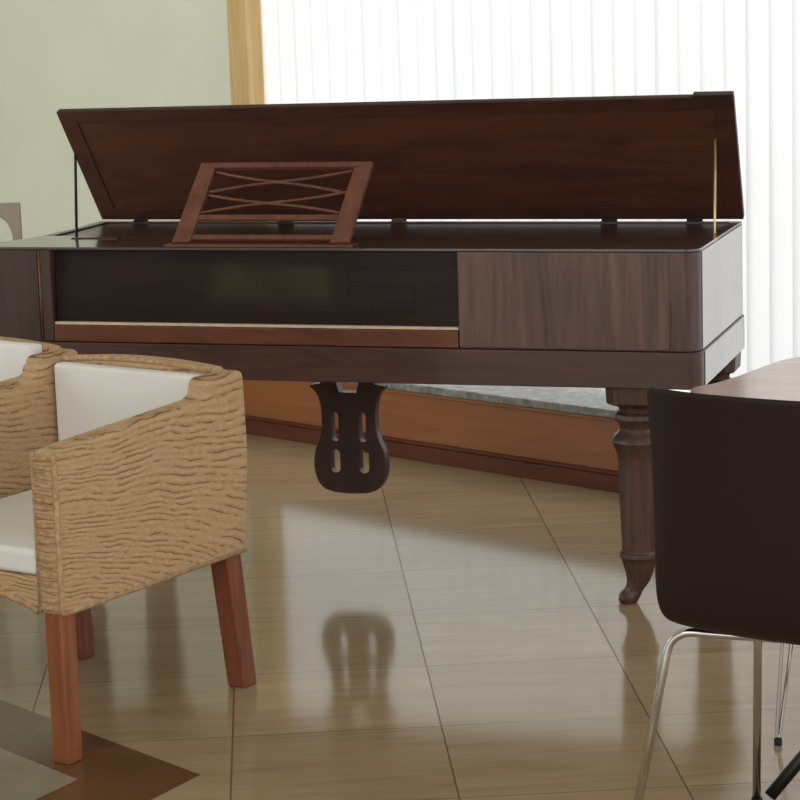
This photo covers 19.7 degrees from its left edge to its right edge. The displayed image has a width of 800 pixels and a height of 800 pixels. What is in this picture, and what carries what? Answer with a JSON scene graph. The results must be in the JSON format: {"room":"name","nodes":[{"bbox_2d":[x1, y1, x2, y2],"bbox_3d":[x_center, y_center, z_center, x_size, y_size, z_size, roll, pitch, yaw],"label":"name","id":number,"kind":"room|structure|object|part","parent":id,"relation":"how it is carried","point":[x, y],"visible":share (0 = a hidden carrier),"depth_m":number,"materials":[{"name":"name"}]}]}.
{"room":"lounge","nodes":[
{"label":"lounge","id":0,"kind":"room"},
{"bbox_2d":[0,0,230,241],"bbox_3d":[0.136,-1.285,7.940,9.600,2.900,0.141,8,14,43],"label":"wall","id":1,"kind":"structure","parent":0,"point":[55,55],"depth_m":9.22,"materials":[{"name":"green paint"}]},
{"bbox_2d":[227,0,264,104],"bbox_3d":[1.352,-1.099,6.741,5.365,2.358,0.115,8,14,43],"label":"window","id":2,"kind":"structure","parent":1,"relation":"in","point":[243,16],"depth_m":8.50,"materials":[{"name":"brown wood"}]},
{"bbox_2d":[243,380,619,470],"bbox_3d":[0.046,0.061,8.039,9.600,0.222,0.248,8,14,43],"label":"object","id":3,"kind":"structure","parent":1,"relation":"attached to","point":[523,433],"depth_m":7.70,"materials":[{"name":"brown wood"}]},
{"bbox_2d":[308,381,617,422],"bbox_3d":[-0.041,-0.036,7.933,9.600,0.012,0.030,8,14,43],"label":"trim","id":4,"kind":"structure","parent":1,"relation":"attached to","point":[342,384],"depth_m":7.58,"materials":[{"name":"brown wood"}]},
{"bbox_2d":[340,382,618,418],"bbox_3d":[0.063,-0.079,8.037,9.600,0.027,0.346,8,14,43],"label":"trim","id":5,"kind":"structure","parent":1,"relation":"attached to","point":[585,401],"depth_m":7.57,"materials":[{"name":"grey stone"}]},
{"bbox_2d":[260,0,799,390],"bbox_3d":[1.335,-1.083,6.786,5.249,2.265,0.056,8,14,43],"label":"vertical blind","id":6,"kind":"object","parent":1,"relation":"attached to","point":[314,51],"visible":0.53,"depth_m":7.45,"materials":[{"name":"white fabric"}]},
{"bbox_2d":[0,433,799,799],"bbox_3d":[-1.125,0.801,4.917,9.699,0.050,13.405,-2,10,0],"label":"floor","id":7,"kind":"structure","parent":0,"point":[438,631],"depth_m":5.50,"materials":[{"name":"tile"}]},
{"bbox_2d":[0,202,22,239],"bbox_3d":[-1.510,-0.207,7.920,0.400,0.893,0.420,-2,10,0],"label":"chair","id":8,"kind":"object","parent":7,"relation":"on","point":[9,212],"visible":0.24,"depth_m":8.03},
{"bbox_2d":[0,336,94,641],"bbox_3d":[-1.188,0.264,5.600,0.572,0.769,0.674,5,12,33],"label":"wicker armchair","id":9,"kind":"object","parent":7,"relation":"on","point":[15,353],"visible":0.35,"depth_m":5.64,"materials":[{"name":"beige wicker"}]},
{"bbox_2d":[0,340,41,381],"bbox_3d":[-1.057,0.000,5.764,0.429,0.312,0.042,5,12,33],"label":"cushion","id":10,"kind":"object","parent":9,"relation":"on","point":[14,354],"depth_m":5.64,"materials":[{"name":"white fabric"}]},
{"bbox_3d":[-1.026,0.020,5.814,0.441,0.362,0.065,5,12,33],"label":"backrest","id":11,"kind":"part","parent":9,"relation":"part of","materials":[{"name":"wicker"}]},
{"bbox_3d":[-0.984,0.133,5.435,0.062,0.422,0.661,5,12,33],"label":"arm","id":12,"kind":"part","parent":9,"relation":"part of","materials":[{"name":"wicker"}]},
{"bbox_3d":[-0.817,0.444,5.734,0.055,0.344,0.097,5,12,33],"label":"leg","id":13,"kind":"part","parent":9,"relation":"part of","materials":[{"name":"red wood"}]},
{"bbox_2d":[0,700,199,799],"bbox_3d":[-1.653,0.816,4.789,1.826,0.001,2.725,-11,14,-41],"label":"trim","id":14,"kind":"structure","parent":7,"relation":"on","point":[107,770],"depth_m":4.86,"materials":[{"name":"brown stone"}]},
{"bbox_2d":[0,748,76,799],"bbox_3d":[-1.701,0.807,4.841,1.442,0.001,2.315,-11,14,-41],"label":"trim","id":15,"kind":"structure","parent":14,"relation":"on","point":[21,778],"depth_m":4.78,"materials":[{"name":"beige tile"}]},
{"bbox_2d":[0,354,256,764],"bbox_3d":[-0.758,0.321,5.205,0.572,0.769,0.674,5,12,33],"label":"wicker armchair","id":16,"kind":"object","parent":14,"relation":"on","point":[121,475],"visible":1,"depth_m":5.09,"materials":[{"name":"beige wicker"}]},
{"bbox_2d":[0,490,36,574],"bbox_3d":[-0.778,0.278,5.169,0.433,0.056,0.589,5,12,33],"label":"seat cushion","id":17,"kind":"object","parent":16,"relation":"on","point":[18,546],"depth_m":4.95,"materials":[{"name":"white fabric"}]},
{"bbox_3d":[-0.769,0.343,5.191,0.441,0.078,0.616,5,12,33],"label":"seat frame","id":18,"kind":"part","parent":16,"relation":"part of","materials":[{"name":"wicker"}]},
{"bbox_3d":[-0.973,0.154,5.315,0.062,0.422,0.661,5,12,33],"label":"arm","id":19,"kind":"part","parent":16,"relation":"part of","materials":[{"name":"wicker"}]},
{"bbox_3d":[-0.709,0.597,4.862,0.049,0.344,0.050,5,12,33],"label":"leg","id":20,"kind":"part","parent":16,"relation":"part of","materials":[{"name":"brown wood"}]},
{"bbox_3d":[-0.801,0.465,5.612,0.055,0.344,0.097,5,12,33],"label":"leg","id":21,"kind":"part","parent":16,"relation":"part of","materials":[{"name":"red wood"}]},
{"bbox_2d":[54,362,201,440],"bbox_3d":[-0.627,0.068,5.371,0.429,0.290,0.042,5,12,33],"label":"cushion","id":22,"kind":"object","parent":16,"relation":"on","point":[88,396],"depth_m":5.36,"materials":[{"name":"white fabric"}]},
{"bbox_3d":[-0.554,0.190,5.040,0.062,0.422,0.661,5,12,33],"label":"arm","id":23,"kind":"part","parent":16,"relation":"part of","materials":[{"name":"wicker"}]},
{"bbox_3d":[-0.596,0.077,5.418,0.441,0.362,0.065,5,12,33],"label":"backrest","id":24,"kind":"part","parent":16,"relation":"part of","materials":[{"name":"wicker"}]},
{"bbox_3d":[-0.387,0.501,5.339,0.055,0.344,0.097,5,12,33],"label":"leg","id":25,"kind":"part","parent":16,"relation":"part of","materials":[{"name":"red wood"}]},
{"bbox_2d":[0,91,743,603],"bbox_3d":[-0.103,-0.176,6.364,2.010,1.292,0.686,1,11,18],"label":"piano","id":26,"kind":"object","parent":7,"relation":"on","point":[268,270],"visible":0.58,"depth_m":6.19,"materials":[{"name":"brown wood"}]},
{"bbox_3d":[-1.039,-0.287,6.282,0.199,0.244,0.005,1,11,18],"label":"cheek panel","id":27,"kind":"part","parent":26,"relation":"part of","materials":[{"name":"brown wood"}]},
{"bbox_3d":[-0.845,-0.453,6.421,0.140,0.003,0.035,1,11,18],"label":"prop plate","id":28,"kind":"part","parent":26,"relation":"part of","materials":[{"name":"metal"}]},
{"bbox_3d":[-0.365,-0.427,6.074,0.395,0.016,0.017,1,11,18],"label":"rail","id":29,"kind":"part","parent":26,"relation":"part of","materials":[{"name":"brown wood"}]},
{"bbox_3d":[-0.350,-0.483,6.115,0.395,0.018,0.018,1,11,18],"label":"rail","id":30,"kind":"part","parent":26,"relation":"part of","materials":[{"name":"brown wood"}]},
{"bbox_3d":[-0.309,-0.632,6.225,0.492,0.021,0.021,1,11,18],"label":"rail","id":31,"kind":"part","parent":26,"relation":"part of","materials":[{"name":"brown wood"}]},
{"bbox_2d":[346,264,413,312],"bbox_3d":[-0.051,-0.290,5.985,0.185,0.125,0.013,1,11,18],"label":"grille","id":32,"kind":"object","parent":26,"relation":"attached to","point":[370,288],"depth_m":5.98,"materials":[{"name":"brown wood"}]},
{"bbox_3d":[-0.030,-0.674,6.511,1.980,0.344,0.162,1,11,18],"label":"lid frame","id":33,"kind":"part","parent":26,"relation":"part of","materials":[{"name":"brown wood"}]},
{"bbox_3d":[-0.027,-0.681,6.520,1.980,0.346,0.168,1,11,18],"label":"lid","id":34,"kind":"part","parent":26,"relation":"part of","materials":[{"name":"brown wood"}]},
{"bbox_3d":[-0.027,-0.674,6.512,1.869,0.276,0.128,1,11,18],"label":"lid panel","id":35,"kind":"part","parent":26,"relation":"part of","materials":[{"name":"brown wood"}]},
{"bbox_3d":[0.410,-0.251,5.822,0.545,0.244,0.005,1,11,18],"label":"cheek panel","id":36,"kind":"part","parent":26,"relation":"part of","materials":[{"name":"brown wood"}]},
{"bbox_3d":[0.614,0.241,5.941,0.144,0.577,0.144,1,11,18],"label":"leg","id":37,"kind":"part","parent":26,"relation":"part of","materials":[{"name":"brown wood"}]},
{"bbox_3d":[0.845,-0.303,6.037,0.004,0.247,0.603,1,11,18],"label":"panel","id":38,"kind":"part","parent":26,"relation":"part of","materials":[{"name":"wood"}]},
{"bbox_3d":[0.867,0.153,6.380,0.144,0.577,0.144,1,11,18],"label":"leg","id":39,"kind":"part","parent":26,"relation":"part of","materials":[{"name":"brown wood"}]},
{"bbox_3d":[0.856,-0.133,6.070,0.004,0.088,0.599,1,11,18],"label":"moulding","id":40,"kind":"part","parent":26,"relation":"part of","materials":[{"name":"wood"}]},
{"bbox_2d":[245,415,618,492],"bbox_3d":[-0.038,0.158,7.963,9.600,0.064,0.043,8,14,43],"label":"baseboard","id":41,"kind":"structure","parent":7,"relation":"on","point":[512,465],"depth_m":7.69,"materials":[{"name":"brown wood"}]},
{"bbox_2d":[634,387,799,799],"bbox_3d":[0.736,0.399,4.147,0.595,0.897,0.485,5,12,33],"label":"shell chair","id":42,"kind":"object","parent":7,"relation":"on","point":[726,469],"visible":1,"depth_m":3.97,"materials":[{"name":"brown plastic"}]},
{"bbox_3d":[0.546,0.631,4.180,0.267,0.434,0.121,5,12,33],"label":"leg","id":43,"kind":"part","parent":42,"relation":"part of","materials":[{"name":"silver metal"}]},
{"bbox_3d":[0.717,0.590,4.377,0.050,0.434,0.211,-7,11,-25],"label":"leg","id":44,"kind":"part","parent":42,"relation":"part of","materials":[{"name":"silver metal"}]},
{"bbox_2d":[690,357,799,745],"bbox_3d":[1.141,0.320,4.974,1.024,0.730,0.946,-2,10,0],"label":"cafe table","id":45,"kind":"object","parent":7,"relation":"on","point":[780,380],"visible":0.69,"depth_m":4.90,"materials":[{"name":"brown wood"}]},
{"bbox_3d":[0.839,0.363,4.806,0.126,0.697,0.070,-2,10,0],"label":"hairpin leg","id":46,"kind":"part","parent":45,"relation":"part of","materials":[{"name":"silver metal"}]},
{"bbox_2d":[765,751,799,799],"bbox_3d":[1.008,0.422,4.635,0.609,0.651,0.577,-2,10,0],"label":"tripod stand","id":47,"kind":"object","parent":7,"relation":"on","point":[791,770],"visible":1,"depth_m":4.51,"materials":[{"name":"black metal"}]}
]}

